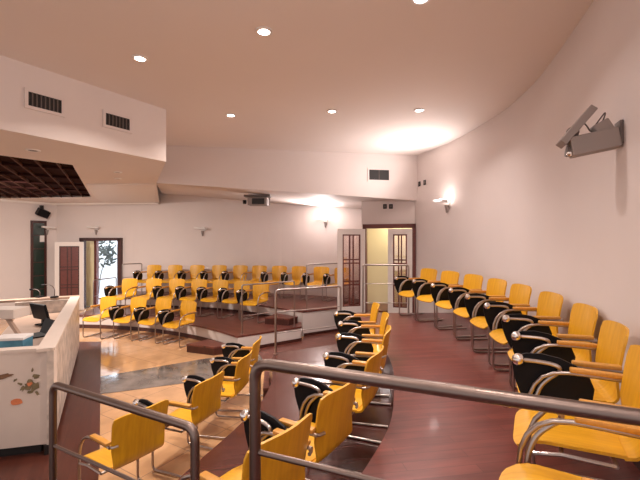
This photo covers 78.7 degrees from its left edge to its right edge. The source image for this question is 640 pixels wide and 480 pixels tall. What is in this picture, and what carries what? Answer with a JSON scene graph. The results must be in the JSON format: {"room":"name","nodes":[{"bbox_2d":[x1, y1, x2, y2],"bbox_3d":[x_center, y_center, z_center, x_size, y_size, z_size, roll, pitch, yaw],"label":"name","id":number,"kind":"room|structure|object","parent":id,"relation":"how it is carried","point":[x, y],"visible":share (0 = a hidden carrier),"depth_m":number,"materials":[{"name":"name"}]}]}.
{"room":"lecture hall","nodes":[
{"label":"lecture hall","id":0,"kind":"room"},
{"bbox_2d":[0,196,56,305],"bbox_3d":[-10.354,0.125,10.454,5.657,4.150,0.648,0,0,-45],"label":"wall","id":1,"kind":"structure","parent":0,"point":[15,218],"depth_m":11.73,"materials":[{"name":"paint"}]},
{"bbox_2d":[30,220,46,300],"bbox_3d":[-8.759,0.674,12.143,0.040,2.551,0.428,0,0,32],"label":"wall panel","id":2,"kind":"object","parent":1,"relation":"attached to","point":[38,237],"visible":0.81,"depth_m":12.14,"materials":[{"name":"green glass"}]},
{"bbox_2d":[35,205,50,218],"bbox_3d":[-8.623,-0.869,12.112,0.312,0.419,0.384,0,0,32],"label":"wall speaker","id":3,"kind":"object","parent":1,"relation":"attached to","point":[40,211],"visible":1,"depth_m":12.04,"materials":[{"name":"black plastic"}]},
{"bbox_2d":[41,226,55,234],"bbox_3d":[-8.562,-0.305,12.257,0.250,0.290,0.361,0,0,32],"label":"wall sconce","id":4,"kind":"object","parent":1,"relation":"attached to","point":[47,227],"visible":1,"depth_m":12.27,"materials":[{"name":"white plastic"}]},
{"bbox_2d":[0,55,165,160],"bbox_3d":[-4.154,-1.564,4.335,1.970,0.772,7.263,0,0,27],"label":"wall","id":5,"kind":"structure","parent":0,"point":[85,103],"depth_m":4.77,"materials":[{"name":"paint"}]},
{"bbox_2d":[24,87,64,117],"bbox_3d":[-3.140,-1.569,4.460,0.016,0.225,0.410,0,0,32],"label":"air vent","id":6,"kind":"object","parent":5,"relation":"in","point":[36,100],"visible":1,"depth_m":4.45,"materials":[{"name":"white metal"}]},
{"bbox_2d":[103,109,131,133],"bbox_3d":[-2.688,-1.571,5.188,0.017,0.225,0.400,0,0,32],"label":"air vent","id":7,"kind":"object","parent":5,"relation":"in","point":[112,120],"visible":1,"depth_m":5.17,"materials":[{"name":"black metal"}]},
{"bbox_2d":[0,128,165,202],"bbox_3d":[-7.350,-1.173,7.050,10.100,0.007,11.100,0,0,0],"label":"ceiling","id":8,"kind":"structure","parent":0,"point":[92,164],"depth_m":5.74,"materials":[{"name":"paint"}]},
{"bbox_2d":[25,149,40,151],"bbox_3d":[-3.731,-1.163,5.070,0.166,0.011,0.166,0,0,0],"label":"recessed light","id":9,"kind":"object","parent":8,"relation":"in","point":[30,150],"visible":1,"depth_m":5.06,"materials":[{"name":"white plastic"}]},
{"bbox_2d":[0,155,89,198],"bbox_3d":[-6.480,-1.206,8.175,5.240,0.079,5.650,0,0,0],"label":"lattice","id":10,"kind":"object","parent":8,"relation":"attached to","point":[19,177],"visible":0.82,"depth_m":7.81,"materials":[{"name":"red wood"}]},
{"bbox_2d":[86,183,154,202],"bbox_3d":[-5.050,-1.155,10.013,1.498,0.029,4.863,0,0,-23],"label":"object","id":11,"kind":"structure","parent":8,"relation":"attached to","point":[104,192],"depth_m":9.36,"materials":[{"name":"beige paint"}]},
{"bbox_2d":[0,307,338,479],"bbox_3d":[-5.000,2.254,4.950,18.000,0.132,15.900,0,0,0],"label":"floor","id":12,"kind":"structure","parent":0,"point":[119,355],"depth_m":5.52,"materials":[{"name":"tile"}]},
{"bbox_2d":[0,295,79,456],"bbox_3d":[-4.600,1.645,5.467,1.912,1.086,4.392,0,0,-29],"label":"reception desk","id":13,"kind":"object","parent":12,"relation":"on","point":[27,373],"depth_m":3.98,"materials":[{"name":"white"}]},
{"bbox_2d":[0,306,29,333],"bbox_3d":[-4.223,1.140,5.014,1.647,0.524,0.459,0,0,9],"label":"display stand","id":14,"kind":"object","parent":13,"relation":"on","point":[8,313],"visible":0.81,"depth_m":4.93,"materials":[{"name":"white wood"}]},
{"bbox_2d":[0,306,29,318],"bbox_3d":[-4.445,0.938,5.050,1.170,0.120,0.280,0,0,0],"label":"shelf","id":15,"kind":"object","parent":14,"relation":"attached to","point":[6,312],"depth_m":4.99,"materials":[{"name":"beige wood"}]},
{"bbox_2d":[0,333,33,347],"bbox_3d":[-3.500,1.236,4.450,0.310,0.285,0.230,0,0,-11],"label":"carton","id":16,"kind":"object","parent":13,"relation":"on","point":[21,339],"visible":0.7,"depth_m":4.37,"materials":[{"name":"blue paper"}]},
{"bbox_2d":[1,313,59,345],"bbox_3d":[-4.287,1.393,5.674,1.706,0.030,3.766,0,0,-15],"label":"countertop","id":17,"kind":"structure","parent":13,"relation":"on","point":[26,324],"depth_m":6.29,"materials":[{"name":"white wood"}]},
{"bbox_2d":[29,289,44,297],"bbox_3d":[-5.480,1.021,7.525,0.281,0.162,0.120,0,0,11],"label":"gooseneck microphone","id":18,"kind":"object","parent":13,"relation":"on","point":[39,296],"visible":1,"depth_m":7.51,"materials":[{"name":"black plastic"}]},
{"bbox_2d":[29,303,49,325],"bbox_3d":[-4.506,1.202,6.338,0.440,0.352,0.187,0,0,29],"label":"monitor","id":19,"kind":"object","parent":13,"relation":"on","point":[39,311],"visible":0.76,"depth_m":6.27,"materials":[{"name":"black plastic"}]},
{"bbox_2d":[33,318,54,338],"bbox_3d":[-4.058,1.270,5.632,0.320,0.215,0.297,0,0,34],"label":"laptop","id":20,"kind":"object","parent":13,"relation":"on","point":[47,323],"visible":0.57,"depth_m":5.70,"materials":[{"name":"black plastic"}]},
{"bbox_2d":[41,284,58,297],"bbox_3d":[-5.182,0.972,7.468,0.282,0.260,0.120,0,0,-6],"label":"gooseneck microphone","id":21,"kind":"object","parent":13,"relation":"on","point":[54,296],"visible":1,"depth_m":7.46,"materials":[{"name":"black plastic"}]},
{"bbox_2d":[82,296,118,338],"bbox_3d":[-5.010,1.761,8.894,0.546,0.874,0.592,0,0,18],"label":"armchair","id":22,"kind":"object","parent":12,"relation":"on","point":[106,302],"visible":0.88,"depth_m":9.01,"materials":[{"name":"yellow wood"}]},
{"bbox_2d":[77,399,168,479],"bbox_3d":[-1.605,1.753,3.236,0.614,0.874,0.581,0,0,33],"label":"chair","id":23,"kind":"object","parent":12,"relation":"on","point":[133,437],"visible":0.77,"depth_m":3.04,"materials":[{"name":"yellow wood"}]},
{"bbox_2d":[108,297,148,340],"bbox_3d":[-4.271,1.761,8.744,0.581,0.874,0.614,0,0,21],"label":"chair","id":24,"kind":"object","parent":12,"relation":"on","point":[116,313],"visible":0.78,"depth_m":8.79,"materials":[{"name":"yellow wood"}]},
{"bbox_2d":[133,298,173,343],"bbox_3d":[-3.632,1.761,8.553,0.581,0.874,0.614,0,0,25],"label":"chair","id":25,"kind":"object","parent":12,"relation":"on","point":[141,314],"visible":0.78,"depth_m":8.59,"materials":[{"name":"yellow wood"}]},
{"bbox_2d":[158,301,196,347],"bbox_3d":[-2.982,1.761,8.246,0.581,0.874,0.614,0,0,30],"label":"chair","id":26,"kind":"object","parent":12,"relation":"on","point":[187,310],"visible":0.99,"depth_m":8.32,"materials":[{"name":"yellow wood"}]},
{"bbox_2d":[151,371,224,477],"bbox_3d":[-1.296,1.753,3.884,0.614,0.874,0.581,0,0,20],"label":"chair","id":27,"kind":"object","parent":12,"relation":"on","point":[203,396],"visible":0.85,"depth_m":3.75,"materials":[{"name":"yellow wood"}]},
{"bbox_2d":[186,339,225,355],"bbox_3d":[-2.170,2.120,7.625,0.758,0.160,0.487,0,0,36],"label":"step","id":28,"kind":"structure","parent":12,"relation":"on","point":[207,347],"depth_m":7.55,"materials":[{"name":"brown wood"}]},
{"bbox_2d":[196,350,251,438],"bbox_3d":[-1.115,1.753,4.572,0.614,0.874,0.581,0,0,9],"label":"chair","id":29,"kind":"object","parent":12,"relation":"on","point":[236,376],"visible":0.81,"depth_m":4.54,"materials":[{"name":"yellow wood"}]},
{"bbox_2d":[218,336,262,411],"bbox_3d":[-1.099,1.753,5.252,0.614,0.874,0.581,0,0,2],"label":"chair","id":30,"kind":"object","parent":12,"relation":"on","point":[235,351],"visible":0.52,"depth_m":5.48,"materials":[{"name":"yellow wood"}]},
{"bbox_2d":[263,371,269,397],"bbox_3d":[-0.741,2.090,5.597,0.129,0.220,0.785,0,0,-7],"label":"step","id":31,"kind":"structure","parent":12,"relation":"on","point":[266,385],"depth_m":5.38,"materials":[{"name":"brown wood"}]},
{"bbox_2d":[79,307,301,346],"bbox_3d":[-3.363,2.040,9.587,6.295,0.320,2.086,0,0,25],"label":"floor","id":32,"kind":"structure","parent":0,"point":[231,325],"depth_m":8.58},
{"bbox_2d":[93,277,116,312],"bbox_3d":[-5.720,1.448,10.385,0.060,0.865,0.816,0,0,15],"label":"handrail","id":33,"kind":"object","parent":32,"relation":"on","point":[110,277],"visible":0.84,"depth_m":10.23,"materials":[{"name":"silver metal"}]},
{"bbox_2d":[104,278,137,315],"bbox_3d":[-5.028,1.441,9.932,0.581,0.874,0.614,0,0,14],"label":"chair","id":34,"kind":"object","parent":32,"relation":"on","point":[129,285],"visible":0.81,"depth_m":10.06,"materials":[{"name":"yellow wood"}]},
{"bbox_2d":[133,278,161,315],"bbox_3d":[-4.372,1.441,9.910,0.546,0.874,0.592,0,0,15],"label":"armchair","id":35,"kind":"object","parent":32,"relation":"on","point":[150,283],"visible":0.66,"depth_m":10.14,"materials":[{"name":"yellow wood"}]},
{"bbox_2d":[79,324,222,342],"bbox_3d":[-3.773,2.155,8.924,5.016,0.089,0.528,0,0,25],"label":"baseboard","id":36,"kind":"structure","parent":32,"relation":"attached to","point":[186,335],"depth_m":9.35,"materials":[{"name":"brown wood"}]},
{"bbox_2d":[152,279,184,315],"bbox_3d":[-3.776,1.441,9.837,0.581,0.874,0.614,0,0,17],"label":"chair","id":37,"kind":"object","parent":32,"relation":"on","point":[158,291],"visible":0.73,"depth_m":9.97,"materials":[{"name":"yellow wood"}]},
{"bbox_2d":[175,279,208,316],"bbox_3d":[-3.186,1.441,9.760,0.581,0.874,0.614,0,0,19],"label":"chair","id":38,"kind":"object","parent":32,"relation":"on","point":[180,291],"visible":0.76,"depth_m":9.84,"materials":[{"name":"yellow wood"}]},
{"bbox_2d":[196,280,229,317],"bbox_3d":[-2.612,1.441,9.606,0.581,0.874,0.614,0,0,22],"label":"chair","id":39,"kind":"object","parent":32,"relation":"on","point":[202,292],"visible":0.78,"depth_m":9.69,"materials":[{"name":"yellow wood"}]},
{"bbox_2d":[218,280,251,319],"bbox_3d":[-2.040,1.441,9.403,0.581,0.874,0.614,0,0,25],"label":"chair","id":40,"kind":"object","parent":32,"relation":"on","point":[223,293],"visible":0.77,"depth_m":9.46,"materials":[{"name":"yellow wood"}]},
{"bbox_2d":[236,282,269,322],"bbox_3d":[-1.533,1.441,9.080,0.581,0.874,0.614,0,0,28],"label":"chair","id":41,"kind":"object","parent":32,"relation":"on","point":[260,292],"visible":0.93,"depth_m":9.18,"materials":[{"name":"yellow wood"}]},
{"bbox_2d":[240,281,294,333],"bbox_3d":[-1.060,1.383,8.150,1.280,0.995,0.059,0,0,-35],"label":"handrail","id":42,"kind":"object","parent":32,"relation":"on","point":[242,315],"visible":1,"depth_m":7.95,"materials":[{"name":"silver metal"}]},
{"bbox_2d":[260,338,301,347],"bbox_3d":[-0.997,2.164,8.053,1.472,0.069,0.012,0,0,-36],"label":"baseboard","id":43,"kind":"structure","parent":32,"relation":"attached to","point":[298,339],"depth_m":8.19,"materials":[{"name":"brown wood"}]},
{"bbox_2d":[265,313,297,325],"bbox_3d":[-0.839,1.805,8.847,0.639,0.150,0.528,0,0,25],"label":"step","id":44,"kind":"structure","parent":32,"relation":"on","point":[282,319],"depth_m":8.70,"materials":[{"name":"brown wood"}]},
{"bbox_2d":[57,185,361,298],"bbox_3d":[-3.563,0.125,11.999,9.953,4.150,0.823,0,0,12],"label":"wall","id":45,"kind":"structure","parent":0,"point":[164,234],"depth_m":12.01,"materials":[{"name":"paint"}]},
{"bbox_2d":[0,199,158,204],"bbox_3d":[-8.963,-1.140,11.203,7.941,0.060,1.827,0,0,-25],"label":"trim","id":46,"kind":"structure","parent":45,"relation":"attached to","point":[1,200],"depth_m":12.19,"materials":[{"name":"beige paint"}]},
{"bbox_2d":[55,238,122,309],"bbox_3d":[-7.259,1.065,12.430,1.939,2.270,0.531,0,0,-11],"label":"door","id":47,"kind":"structure","parent":45,"relation":"in","point":[70,257],"depth_m":12.17,"materials":[{"name":"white wood"}]},
{"bbox_2d":[86,226,98,234],"bbox_3d":[-7.187,-0.310,12.398,0.361,0.290,0.250,0,0,4],"label":"wall sconce","id":48,"kind":"object","parent":45,"relation":"attached to","point":[95,227],"visible":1,"depth_m":12.31,"materials":[{"name":"white plastic"}]},
{"bbox_2d":[194,227,206,235],"bbox_3d":[-3.638,-0.265,11.919,0.361,0.290,0.250,0,0,4],"label":"wall sconce","id":49,"kind":"object","parent":45,"relation":"attached to","point":[203,229],"visible":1,"depth_m":11.81,"materials":[{"name":"white plastic"}]},
{"bbox_2d":[316,217,328,227],"bbox_3d":[0.101,-0.506,11.156,0.361,0.297,0.250,0,0,25],"label":"wall sconce","id":50,"kind":"object","parent":45,"relation":"attached to","point":[326,220],"visible":1,"depth_m":11.11,"materials":[{"name":"white plastic"}]},
{"bbox_2d":[99,291,358,335],"bbox_3d":[-2.543,1.910,10.959,7.385,0.580,2.488,0,0,19],"label":"floor","id":51,"kind":"structure","parent":0,"point":[324,318],"depth_m":9.80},
{"bbox_2d":[122,263,142,292],"bbox_3d":[-5.680,1.163,11.800,0.592,0.915,0.059,0,0,-34],"label":"handrail","id":52,"kind":"object","parent":51,"relation":"on","point":[126,263],"visible":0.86,"depth_m":11.77,"materials":[{"name":"silver metal"}]},
{"bbox_2d":[133,265,161,295],"bbox_3d":[-5.026,1.181,11.429,0.581,0.874,0.614,0,0,12],"label":"chair","id":53,"kind":"object","parent":51,"relation":"on","point":[151,269],"visible":0.6,"depth_m":11.64,"materials":[{"name":"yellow wood"}]},
{"bbox_2d":[155,265,182,294],"bbox_3d":[-4.393,1.181,11.410,0.581,0.874,0.614,0,0,13],"label":"chair","id":54,"kind":"object","parent":51,"relation":"on","point":[172,271],"visible":0.56,"depth_m":11.63,"materials":[{"name":"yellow wood"}]},
{"bbox_2d":[99,305,269,316],"bbox_3d":[-3.306,1.849,10.305,5.895,0.059,0.658,0,0,19],"label":"baseboard","id":55,"kind":"structure","parent":51,"relation":"attached to","point":[208,308],"depth_m":10.39,"materials":[{"name":"brown wood"}]},
{"bbox_2d":[177,265,204,294],"bbox_3d":[-3.729,1.181,11.382,0.581,0.874,0.614,0,0,14],"label":"chair","id":56,"kind":"object","parent":51,"relation":"on","point":[195,270],"visible":0.62,"depth_m":11.60,"materials":[{"name":"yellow wood"}]},
{"bbox_2d":[200,265,226,294],"bbox_3d":[-3.064,1.181,11.333,0.581,0.874,0.614,0,0,15],"label":"chair","id":57,"kind":"object","parent":51,"relation":"on","point":[216,271],"visible":0.56,"depth_m":11.56,"materials":[{"name":"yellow wood"}]},
{"bbox_2d":[221,265,247,295],"bbox_3d":[-2.432,1.181,11.257,0.581,0.874,0.614,0,0,17],"label":"chair","id":58,"kind":"object","parent":51,"relation":"on","point":[239,271],"visible":0.7,"depth_m":11.46,"materials":[{"name":"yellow wood"}]},
{"bbox_2d":[243,265,266,295],"bbox_3d":[-1.845,1.181,11.165,0.546,0.874,0.592,0,0,19],"label":"armchair","id":59,"kind":"object","parent":51,"relation":"on","point":[257,269],"visible":0.61,"depth_m":11.40,"materials":[{"name":"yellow wood"}]},
{"bbox_2d":[261,266,287,298],"bbox_3d":[-1.274,1.181,11.024,0.581,0.874,0.614,0,0,21],"label":"chair","id":60,"kind":"object","parent":51,"relation":"on","point":[276,272],"visible":0.74,"depth_m":11.22,"materials":[{"name":"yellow wood"}]},
{"bbox_2d":[281,266,307,299],"bbox_3d":[-0.695,1.181,10.848,0.581,0.874,0.614,0,0,23],"label":"chair","id":61,"kind":"object","parent":51,"relation":"on","point":[297,271],"visible":0.79,"depth_m":11.03,"materials":[{"name":"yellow wood"}]},
{"bbox_2d":[302,267,330,300],"bbox_3d":[-0.083,1.181,10.605,0.581,0.874,0.614,0,0,26],"label":"chair","id":62,"kind":"object","parent":51,"relation":"on","point":[318,273],"visible":0.73,"depth_m":10.76,"materials":[{"name":"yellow wood"}]},
{"bbox_2d":[304,329,337,335],"bbox_3d":[0.065,2.164,9.157,1.021,0.069,0.012,0,0,-33],"label":"baseboard","id":63,"kind":"structure","parent":51,"relation":"attached to","point":[330,330],"depth_m":9.12,"materials":[{"name":"brown wood"}]},
{"bbox_2d":[306,263,336,308],"bbox_3d":[0.095,1.088,9.330,1.032,1.065,0.059,0,0,-34],"label":"handrail","id":64,"kind":"object","parent":51,"relation":"on","point":[317,263],"visible":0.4,"depth_m":9.12,"materials":[{"name":"silver metal"}]},
{"bbox_2d":[323,268,351,302],"bbox_3d":[0.475,1.181,10.310,0.581,0.874,0.614,0,0,28],"label":"chair","id":65,"kind":"object","parent":51,"relation":"on","point":[326,277],"visible":0.64,"depth_m":10.42,"materials":[{"name":"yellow wood"}]},
{"bbox_2d":[178,311,392,479],"bbox_3d":[-0.793,1.975,3.453,3.933,0.450,12.824,0,0,19],"label":"floor","id":66,"kind":"structure","parent":0,"point":[279,401],"depth_m":3.60,"materials":[{"name":"brown wood"}]},
{"bbox_2d":[49,382,199,479],"bbox_3d":[-0.863,1.209,1.637,0.990,1.081,0.066,0,0,28],"label":"handrail","id":67,"kind":"object","parent":66,"relation":"on","point":[189,427],"visible":1,"depth_m":1.64,"materials":[{"name":"silver metal"}]},
{"bbox_2d":[180,409,312,479],"bbox_3d":[-0.376,1.311,1.994,0.614,0.874,0.581,0,0,35],"label":"chair","id":68,"kind":"object","parent":66,"relation":"on","point":[294,441],"visible":0.73,"depth_m":1.87,"materials":[{"name":"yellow wood"}]},
{"bbox_2d":[273,285,341,354],"bbox_3d":[-0.168,1.252,6.250,1.226,0.997,0.068,0,0,-28],"label":"handrail","id":69,"kind":"object","parent":66,"relation":"on","point":[333,286],"visible":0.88,"depth_m":6.14,"materials":[{"name":"silver metal"}]},
{"bbox_2d":[279,377,357,479],"bbox_3d":[-0.082,1.311,2.538,0.614,0.874,0.581,0,0,32],"label":"chair","id":70,"kind":"object","parent":66,"relation":"on","point":[331,424],"visible":0.7,"depth_m":2.36,"materials":[{"name":"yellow wood"}]},
{"bbox_2d":[319,345,383,473],"bbox_3d":[0.211,1.311,3.218,0.614,0.874,0.581,0,0,23],"label":"chair","id":71,"kind":"object","parent":66,"relation":"on","point":[364,394],"visible":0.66,"depth_m":3.22,"materials":[{"name":"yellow wood"}]},
{"bbox_2d":[334,302,379,338],"bbox_3d":[0.501,1.311,5.350,0.614,0.874,0.581,0,0,0],"label":"chair","id":72,"kind":"object","parent":66,"relation":"on","point":[342,315],"visible":0.5,"depth_m":5.56,"materials":[{"name":"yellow wood"}]},
{"bbox_2d":[336,325,390,427],"bbox_3d":[0.412,1.311,3.957,0.614,0.874,0.581,0,0,13],"label":"chair","id":73,"kind":"object","parent":66,"relation":"on","point":[358,346],"visible":0.52,"depth_m":4.20,"materials":[{"name":"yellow wood"}]},
{"bbox_2d":[338,312,388,396],"bbox_3d":[0.510,1.311,4.650,0.614,0.874,0.581,0,0,5],"label":"chair","id":74,"kind":"object","parent":66,"relation":"on","point":[346,326],"visible":0.44,"depth_m":4.86,"materials":[{"name":"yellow wood"}]},
{"bbox_2d":[156,182,416,208],"bbox_3d":[-1.355,-1.155,10.100,7.191,0.629,4.201,0,0,0],"label":"ceiling","id":75,"kind":"structure","parent":0,"point":[234,193],"depth_m":9.54,"materials":[{"name":"paint"}]},
{"bbox_2d":[243,194,270,205],"bbox_3d":[-1.530,-0.968,9.497,0.660,0.255,0.326,0,0,0],"label":"projector","id":76,"kind":"object","parent":75,"relation":"hanging from","point":[253,199],"visible":1,"depth_m":9.35,"materials":[{"name":"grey plastic"}]},
{"bbox_2d":[252,198,263,203],"bbox_3d":[-1.480,-0.930,9.338,0.300,0.140,0.008,0,0,0],"label":"grille","id":77,"kind":"object","parent":76,"relation":"attached to","point":[254,200],"depth_m":9.33,"materials":[{"name":"black metal"}]},
{"bbox_2d":[157,145,416,199],"bbox_3d":[-0.567,-1.435,8.538,5.689,1.030,0.083,0,0,-10],"label":"wall","id":78,"kind":"structure","parent":0,"point":[343,173],"depth_m":8.49,"materials":[{"name":"paint"}]},
{"bbox_2d":[368,168,390,181],"bbox_3d":[1.339,-1.473,8.829,0.540,0.300,0.016,0,0,-10],"label":"air vent","id":79,"kind":"object","parent":78,"relation":"in","point":[374,174],"visible":1,"depth_m":8.83,"materials":[{"name":"black metal"}]},
{"bbox_2d":[0,0,592,154],"bbox_3d":[-5.000,-2.010,5.100,18.000,0.120,16.200,0,0,0],"label":"ceiling","id":80,"kind":"structure","parent":0,"point":[374,63],"depth_m":4.24,"materials":[{"name":"paint"}]},
{"bbox_2d":[131,54,147,61],"bbox_3d":[-1.929,-1.944,4.179,0.166,0.011,0.166,0,0,0],"label":"recessed light","id":81,"kind":"object","parent":80,"relation":"in","point":[140,58],"visible":1,"depth_m":4.17,"materials":[{"name":"white plastic"}]},
{"bbox_2d":[226,113,235,116],"bbox_3d":[-1.388,-1.944,6.084,0.166,0.011,0.166,0,0,0],"label":"recessed light","id":82,"kind":"object","parent":80,"relation":"in","point":[228,114],"visible":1,"depth_m":6.08,"materials":[{"name":"white plastic"}]},
{"bbox_2d":[255,26,272,36],"bbox_3d":[-0.522,-1.944,3.639,0.166,0.011,0.166,0,0,0],"label":"recessed light","id":83,"kind":"object","parent":80,"relation":"in","point":[264,31],"visible":1,"depth_m":3.63,"materials":[{"name":"white plastic"}]},
{"bbox_2d":[327,109,336,112],"bbox_3d":[0.181,-1.944,5.895,0.166,0.011,0.166,0,0,0],"label":"recessed light","id":84,"kind":"object","parent":80,"relation":"in","point":[329,110],"visible":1,"depth_m":5.89,"materials":[{"name":"white plastic"}]},
{"bbox_2d":[413,108,424,111],"bbox_3d":[1.485,-1.944,5.850,0.166,0.011,0.166,0,0,0],"label":"recessed light","id":85,"kind":"object","parent":80,"relation":"in","point":[417,109],"visible":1,"depth_m":5.84,"materials":[{"name":"white plastic"}]},
{"bbox_2d":[411,0,429,4],"bbox_3d":[0.814,-1.944,3.143,0.166,0.011,0.166,0,0,0],"label":"recessed light","id":86,"kind":"object","parent":80,"relation":"in","point":[415,2],"visible":1,"depth_m":3.18,"materials":[{"name":"white plastic"}]},
{"bbox_2d":[367,304,405,312],"bbox_3d":[2.700,1.800,10.730,3.000,0.100,2.140,0,0,0],"label":"floor","id":87,"kind":"structure","parent":0,"point":[383,307],"depth_m":10.11,"materials":[{"name":"brown wood"}]},
{"bbox_2d":[362,201,414,228],"bbox_3d":[1.498,0.125,9.613,0.832,4.150,1.962,0,0,-38],"label":"wall","id":88,"kind":"structure","parent":0,"point":[373,212],"depth_m":9.31,"materials":[{"name":"paint"}]},
{"bbox_2d":[337,224,415,312],"bbox_3d":[1.351,0.685,9.339,1.855,2.130,0.488,0,0,5],"label":"door","id":89,"kind":"structure","parent":88,"relation":"in","point":[410,234],"depth_m":9.19,"materials":[{"name":"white wood"}]},
{"bbox_2d":[367,228,411,303],"bbox_3d":[2.710,0.175,10.760,2.980,3.150,0.080,0,0,0],"label":"wall","id":90,"kind":"structure","parent":0,"point":[377,239],"depth_m":10.72,"materials":[{"name":"beige paint"}]},
{"bbox_2d":[356,313,639,479],"bbox_3d":[1.043,1.800,2.488,2.466,0.800,10.410,0,0,9],"label":"floor","id":91,"kind":"structure","parent":0,"point":[427,437],"depth_m":3.01,"materials":[{"name":"brown wood"}]},
{"bbox_2d":[361,264,409,313],"bbox_3d":[1.250,0.929,7.420,0.929,0.942,0.068,0,0,3],"label":"handrail","id":92,"kind":"object","parent":91,"relation":"on","point":[407,265],"visible":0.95,"depth_m":7.42,"materials":[{"name":"silver metal"}]},
{"bbox_2d":[394,268,439,320],"bbox_3d":[1.753,0.961,7.071,0.614,0.874,0.581,0,0,-20],"label":"chair","id":93,"kind":"object","parent":91,"relation":"on","point":[403,284],"visible":0.64,"depth_m":7.23,"materials":[{"name":"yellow wood"}]},
{"bbox_2d":[412,271,461,327],"bbox_3d":[1.945,0.961,6.503,0.614,0.874,0.581,0,0,-17],"label":"chair","id":94,"kind":"object","parent":91,"relation":"on","point":[421,287],"visible":0.52,"depth_m":6.67,"materials":[{"name":"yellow wood"}]},
{"bbox_2d":[249,359,639,479],"bbox_3d":[0.431,0.915,1.148,1.536,0.971,0.084,0,0,23],"label":"handrail","id":95,"kind":"object","parent":91,"relation":"on","point":[568,407],"visible":1,"depth_m":1.22,"materials":[{"name":"silver metal"}]},
{"bbox_2d":[430,274,485,337],"bbox_3d":[2.075,0.961,5.879,0.614,0.874,0.581,0,0,-11],"label":"chair","id":96,"kind":"object","parent":91,"relation":"on","point":[439,291],"visible":0.56,"depth_m":6.06,"materials":[{"name":"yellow wood"}]},
{"bbox_2d":[448,278,508,349],"bbox_3d":[2.127,0.961,5.241,0.614,0.874,0.581,0,0,-4],"label":"chair","id":97,"kind":"object","parent":91,"relation":"on","point":[496,287],"visible":0.58,"depth_m":5.43,"materials":[{"name":"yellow wood"}]},
{"bbox_2d":[464,284,531,365],"bbox_3d":[2.103,0.961,4.594,0.614,0.874,0.581,0,0,2],"label":"chair","id":98,"kind":"object","parent":91,"relation":"on","point":[520,294],"visible":0.6,"depth_m":4.77,"materials":[{"name":"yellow wood"}]},
{"bbox_2d":[483,291,563,388],"bbox_3d":[2.039,0.961,3.912,0.614,0.874,0.581,0,0,7],"label":"chair","id":99,"kind":"object","parent":91,"relation":"on","point":[549,306],"visible":0.65,"depth_m":4.05,"materials":[{"name":"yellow wood"}]},
{"bbox_2d":[501,303,597,391],"bbox_3d":[1.876,0.961,3.202,0.614,0.874,0.581,0,0,15],"label":"chair","id":100,"kind":"object","parent":91,"relation":"on","point":[581,325],"visible":0.53,"depth_m":3.30,"materials":[{"name":"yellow wood"}]},
{"bbox_2d":[499,406,639,479],"bbox_3d":[0.915,0.961,1.388,0.648,0.874,0.581,0,0,31],"label":"chair","id":101,"kind":"object","parent":91,"relation":"on","point":[526,470],"visible":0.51,"depth_m":1.59,"materials":[{"name":"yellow wood"}]},
{"bbox_2d":[511,320,628,479],"bbox_3d":[1.601,0.961,2.538,0.614,0.874,0.581,0,0,23],"label":"chair","id":102,"kind":"object","parent":91,"relation":"on","point":[610,348],"visible":0.5,"depth_m":2.57,"materials":[{"name":"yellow wood"}]},
{"bbox_2d":[512,345,639,469],"bbox_3d":[1.295,0.961,1.964,0.614,0.874,0.581,0,0,29],"label":"chair","id":103,"kind":"object","parent":91,"relation":"on","point":[541,374],"visible":0.7,"depth_m":2.02,"materials":[{"name":"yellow wood"}]},
{"bbox_2d":[415,0,639,404],"bbox_3d":[2.140,0.125,3.303,1.020,4.150,11.713,0,0,6],"label":"wall","id":104,"kind":"structure","parent":0,"point":[521,210],"depth_m":4.01,"materials":[{"name":"paint"}]},
{"bbox_2d":[433,198,449,212],"bbox_3d":[2.458,-0.690,7.807,0.250,0.297,0.361,0,0,-14],"label":"wall sconce","id":105,"kind":"object","parent":104,"relation":"attached to","point":[445,200],"visible":1,"depth_m":7.77,"materials":[{"name":"white plastic"}]},
{"bbox_2d":[468,317,639,470],"bbox_3d":[1.938,1.355,2.360,0.507,0.090,9.796,0,0,10],"label":"baseboard","id":106,"kind":"structure","parent":104,"relation":"attached to","point":[637,464],"depth_m":2.39,"materials":[{"name":"brown wood"}]},
{"bbox_2d":[556,105,623,158],"bbox_3d":[1.886,-0.759,2.740,0.377,0.340,0.150,0,0,19],"label":"floodlight","id":107,"kind":"object","parent":104,"relation":"attached to","point":[604,136],"visible":1,"depth_m":2.69,"materials":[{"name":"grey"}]},
{"label":"outside","id":108,"kind":"structure","parent":0,"visible":0},
{"bbox_3d":[-7.000,2.260,14.625,5.000,0.120,3.750,0,0,0],"label":"floor","id":109,"kind":"structure","parent":108,"visible":0},
{"bbox_2d":[86,241,93,305],"bbox_3d":[-8.210,0.750,13.050,1.380,2.900,0.100,0,0,0],"label":"wall","id":110,"kind":"structure","parent":109,"relation":"on","point":[89,244],"depth_m":13.00,"materials":[{"name":"beige paint"}]},
{"bbox_2d":[94,241,98,304],"bbox_3d":[-7.480,0.750,13.050,0.080,2.900,0.140,0,0,0],"label":"trim","id":111,"kind":"structure","parent":110,"relation":"attached to","point":[96,243],"depth_m":12.98,"materials":[{"name":"brown wood"}]},
{"bbox_2d":[99,241,116,293],"bbox_3d":[-7.000,0.100,16.050,5.000,4.200,0.100,0,0,0],"label":"wall","id":112,"kind":"structure","parent":109,"relation":"on","point":[108,271],"depth_m":16.00,"materials":[{"name":"white"}]},
{"bbox_2d":[99,241,116,287],"bbox_3d":[-8.436,0.800,15.624,1.345,2.763,0.465,0,0,10],"label":"climbing plant","id":113,"kind":"object","parent":109,"relation":"on","point":[105,252],"visible":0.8,"depth_m":15.58,"materials":[{"name":"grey plant"}]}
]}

